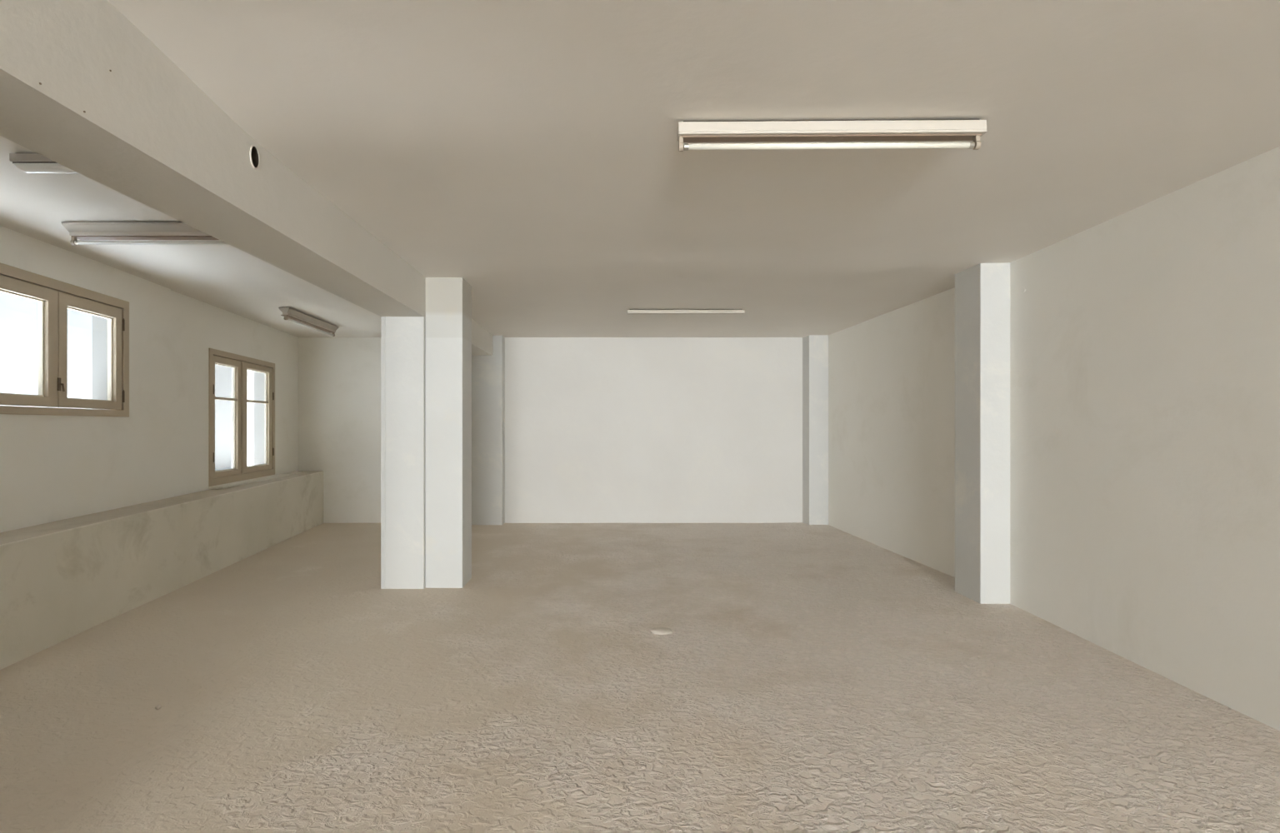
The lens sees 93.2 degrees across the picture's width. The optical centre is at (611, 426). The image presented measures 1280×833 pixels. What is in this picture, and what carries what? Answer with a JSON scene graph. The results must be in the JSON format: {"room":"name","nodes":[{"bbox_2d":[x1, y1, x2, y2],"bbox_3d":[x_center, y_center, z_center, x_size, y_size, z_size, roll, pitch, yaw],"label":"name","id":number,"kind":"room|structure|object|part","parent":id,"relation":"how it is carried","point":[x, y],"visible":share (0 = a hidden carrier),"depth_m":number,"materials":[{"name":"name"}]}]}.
{"room":"empty basement","nodes":[
{"label":"empty basement","id":0,"kind":"room"},
{"bbox_2d":[0,225,298,532],"bbox_3d":[-3.368,-0.030,-0.565,0.261,2.850,18.640,0,0,-7],"label":"wall","id":1,"kind":"structure","parent":0,"point":[53,468],"depth_m":5.02,"materials":[{"name":"paint"}]},
{"bbox_2d":[0,262,129,417],"bbox_3d":[-3.958,-0.515,4.159,0.352,0.980,1.531,0,0,-7],"label":"window","id":2,"kind":"structure","parent":1,"relation":"in","point":[53,297],"depth_m":4.19,"materials":[{"name":"beige paint"}]},
{"bbox_3d":[-3.804,-0.533,3.851,0.046,0.803,0.642,0,0,-7],"label":"sash","id":3,"kind":"part","parent":2,"relation":"part of","materials":[{"name":"clear glass"}]},
{"bbox_3d":[-3.884,-0.533,4.494,0.046,0.803,0.641,0,0,-7],"label":"sash","id":4,"kind":"part","parent":2,"relation":"part of","materials":[{"name":"clear glass"}]},
{"bbox_2d":[208,348,301,489],"bbox_3d":[-4.182,-0.080,7.131,0.240,1.430,2.068,0,0,-7],"label":"window","id":5,"kind":"structure","parent":1,"relation":"in","point":[240,474],"depth_m":6.78,"materials":[{"name":"beige paint"}]},
{"bbox_3d":[-4.152,-0.097,6.492,0.046,1.264,0.606,0,0,-7],"label":"sash","id":6,"kind":"part","parent":5,"relation":"part of","materials":[{"name":"clear glass"}]},
{"bbox_3d":[-4.130,0.623,7.138,0.136,0.024,2.068,0,0,-7],"label":"sill","id":7,"kind":"part","parent":5,"relation":"part of","materials":[{"name":"paint"}]},
{"bbox_3d":[-4.239,-0.097,7.196,0.046,1.264,0.802,0,0,-7],"label":"sash","id":8,"kind":"part","parent":5,"relation":"part of","materials":[{"name":"clear glass"}]},
{"bbox_2d":[0,470,323,669],"bbox_3d":[-3.079,0.994,-0.479,0.334,0.742,18.138,0,0,-7],"label":"wall","id":9,"kind":"structure","parent":0,"point":[61,580],"depth_m":4.42,"materials":[{"name":"paint"}]},
{"bbox_2d":[231,337,802,523],"bbox_3d":[-0.950,-0.030,8.555,8.700,2.850,0.250,0,0,0],"label":"wall","id":10,"kind":"structure","parent":0,"point":[598,430],"depth_m":8.43,"materials":[{"name":"paint"}]},
{"bbox_2d":[0,522,1279,832],"bbox_3d":[-0.950,1.423,-0.525,8.903,0.160,18.553,0,0,0],"label":"floor","id":11,"kind":"structure","parent":0,"point":[807,678],"depth_m":2.91,"materials":[{"name":"beige concrete"}]},
{"bbox_2d":[155,705,161,709],"bbox_3d":[-2.161,1.339,2.880,0.024,0.021,0.021,0,0,18],"label":"crumb","id":12,"kind":"object","parent":11,"relation":"on","point":[158,707],"visible":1,"depth_m":2.87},
{"bbox_2d":[380,316,424,589],"bbox_3d":[-1.733,0.228,5.179,0.354,2.274,0.358,0,0,0],"label":"column","id":13,"kind":"structure","parent":11,"relation":"on","point":[402,338],"depth_m":5.00,"materials":[{"name":"paint"}]},
{"bbox_2d":[425,277,471,588],"bbox_3d":[-1.399,0.045,5.204,0.311,2.640,0.336,0,0,0],"label":"column","id":14,"kind":"structure","parent":11,"relation":"on","point":[448,300],"depth_m":5.04,"materials":[{"name":"paint"}]},
{"bbox_2d":[471,335,504,524],"bbox_3d":[-1.716,0.045,8.340,0.449,2.640,0.200,0,0,0],"label":"pilaster column","id":15,"kind":"structure","parent":11,"relation":"on","point":[487,372],"depth_m":8.24,"materials":[{"name":"paint"}]},
{"bbox_2d":[650,627,672,634],"bbox_3d":[0.324,1.342,3.957,0.148,0.028,0.120,0,0,0],"label":"lump","id":16,"kind":"object","parent":11,"relation":"on","point":[658,631],"visible":1,"depth_m":3.94,"materials":[{"name":"beige"}]},
{"bbox_2d":[802,335,828,524],"bbox_3d":[2.831,0.045,8.340,0.338,2.640,0.200,0,0,0],"label":"pilaster column","id":17,"kind":"structure","parent":11,"relation":"on","point":[815,347],"depth_m":8.24,"materials":[{"name":"paint"}]},
{"bbox_2d":[955,263,1009,604],"bbox_3d":[2.946,0.045,4.753,0.307,2.640,0.345,0,0,0],"label":"pilaster column","id":18,"kind":"structure","parent":11,"relation":"on","point":[982,290],"depth_m":4.58,"materials":[{"name":"paint"}]},
{"bbox_2d":[0,0,1279,337],"bbox_3d":[-0.570,-1.373,-0.525,8.145,0.289,18.553,0,0,0],"label":"ceiling","id":19,"kind":"structure","parent":0,"point":[526,152],"depth_m":2.60,"materials":[{"name":"paint"}]},
{"bbox_2d":[9,153,79,174],"bbox_3d":[-2.415,-1.202,2.779,0.620,0.075,0.090,0,0,0],"label":"ceiling light","id":20,"kind":"object","parent":19,"relation":"attached to","point":[31,163],"visible":0.39,"depth_m":2.74,"materials":[{"name":"white metal"}]},
{"bbox_2d":[13,163,79,174],"bbox_3d":[-2.415,-1.180,2.779,0.606,0.030,0.074,0,0,0],"label":"diffuser","id":21,"kind":"object","parent":20,"relation":"attached to","point":[31,168],"depth_m":2.75,"materials":[{"name":"white plastic"}]},
{"bbox_2d":[61,221,229,245],"bbox_3d":[-2.708,-1.173,3.699,1.229,0.133,0.105,0,0,0],"label":"ceiling light","id":22,"kind":"object","parent":19,"relation":"attached to","point":[77,230],"visible":0.59,"depth_m":3.67,"materials":[{"name":"white metal"}]},
{"bbox_3d":[-2.708,-1.170,3.699,1.170,0.021,0.057,0,0,0],"label":"plate","id":23,"kind":"part","parent":22,"relation":"part of","materials":[{"name":"beige metal"}]},
{"bbox_2d":[0,0,425,317],"bbox_3d":[-1.730,-1.157,-2.070,0.359,0.497,14.860,0,0,0],"label":"ceiling beam","id":24,"kind":"structure","parent":19,"relation":"attached to","point":[147,132],"depth_m":2.15,"materials":[{"name":"paint"}]},
{"bbox_2d":[249,145,259,169],"bbox_3d":[-1.645,-1.168,2.622,0.201,0.101,0.067,0,0,0],"label":"duct sleeve","id":25,"kind":"object","parent":24,"relation":"attached to","point":[254,155],"visible":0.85,"depth_m":2.64,"materials":[{"name":"beige plastic"}]},
{"bbox_2d":[278,307,338,336],"bbox_3d":[-3.417,-1.173,6.878,0.105,0.133,1.234,0,0,-2],"label":"ceiling light","id":26,"kind":"object","parent":19,"relation":"attached to","point":[296,317],"visible":1,"depth_m":6.74,"materials":[{"name":"white metal"}]},
{"bbox_3d":[-3.417,-1.170,6.878,0.057,0.021,1.175,0,0,-2],"label":"plate","id":27,"kind":"part","parent":26,"relation":"part of","materials":[{"name":"beige metal"}]},
{"bbox_2d":[471,318,492,355],"bbox_3d":[-1.768,-1.157,6.896,0.385,0.495,3.068,0,0,0],"label":"ceiling beam","id":28,"kind":"structure","parent":19,"relation":"attached to","point":[482,340],"depth_m":7.56,"materials":[{"name":"paint"}]},
{"bbox_2d":[627,309,744,314],"bbox_3d":[0.785,-1.217,6.408,1.231,0.046,0.064,0,0,0],"label":"ceiling light","id":29,"kind":"object","parent":19,"relation":"attached to","point":[630,311],"visible":1,"depth_m":6.38,"materials":[{"name":"white metal"}]},
{"bbox_2d":[677,119,987,151],"bbox_3d":[0.886,-1.179,2.456,1.232,0.117,0.064,0,0,1],"label":"ceiling light","id":30,"kind":"object","parent":19,"relation":"attached to","point":[912,129],"visible":1,"depth_m":2.44,"materials":[{"name":"white metal"}]},
{"bbox_3d":[0.886,-1.175,2.463,1.208,0.007,0.046,0,0,1],"label":"plate","id":31,"kind":"part","parent":30,"relation":"part of","materials":[{"name":"brown"}]},
{"bbox_2d":[828,145,1279,731],"bbox_3d":[3.175,-0.030,-0.550,0.450,2.850,18.500,0,0,0],"label":"wall","id":32,"kind":"structure","parent":0,"point":[1145,339],"depth_m":3.49,"materials":[{"name":"paint"}]},
{"label":"outside","id":33,"kind":"structure","parent":0,"visible":0},
{"bbox_2d":[215,467,231,470],"bbox_3d":[-5.353,0.945,3.273,2.745,0.200,25.000,0,0,-7],"label":"ground","id":34,"kind":"structure","parent":33,"point":[219,469],"depth_m":12.07,"materials":[{"name":"white"}]},
{"bbox_2d":[0,292,231,469],"bbox_3d":[-6.839,-1.455,3.088,0.254,6.800,25.000,0,0,-7],"label":"wall","id":35,"kind":"structure","parent":34,"relation":"on","point":[18,316],"depth_m":8.18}
]}

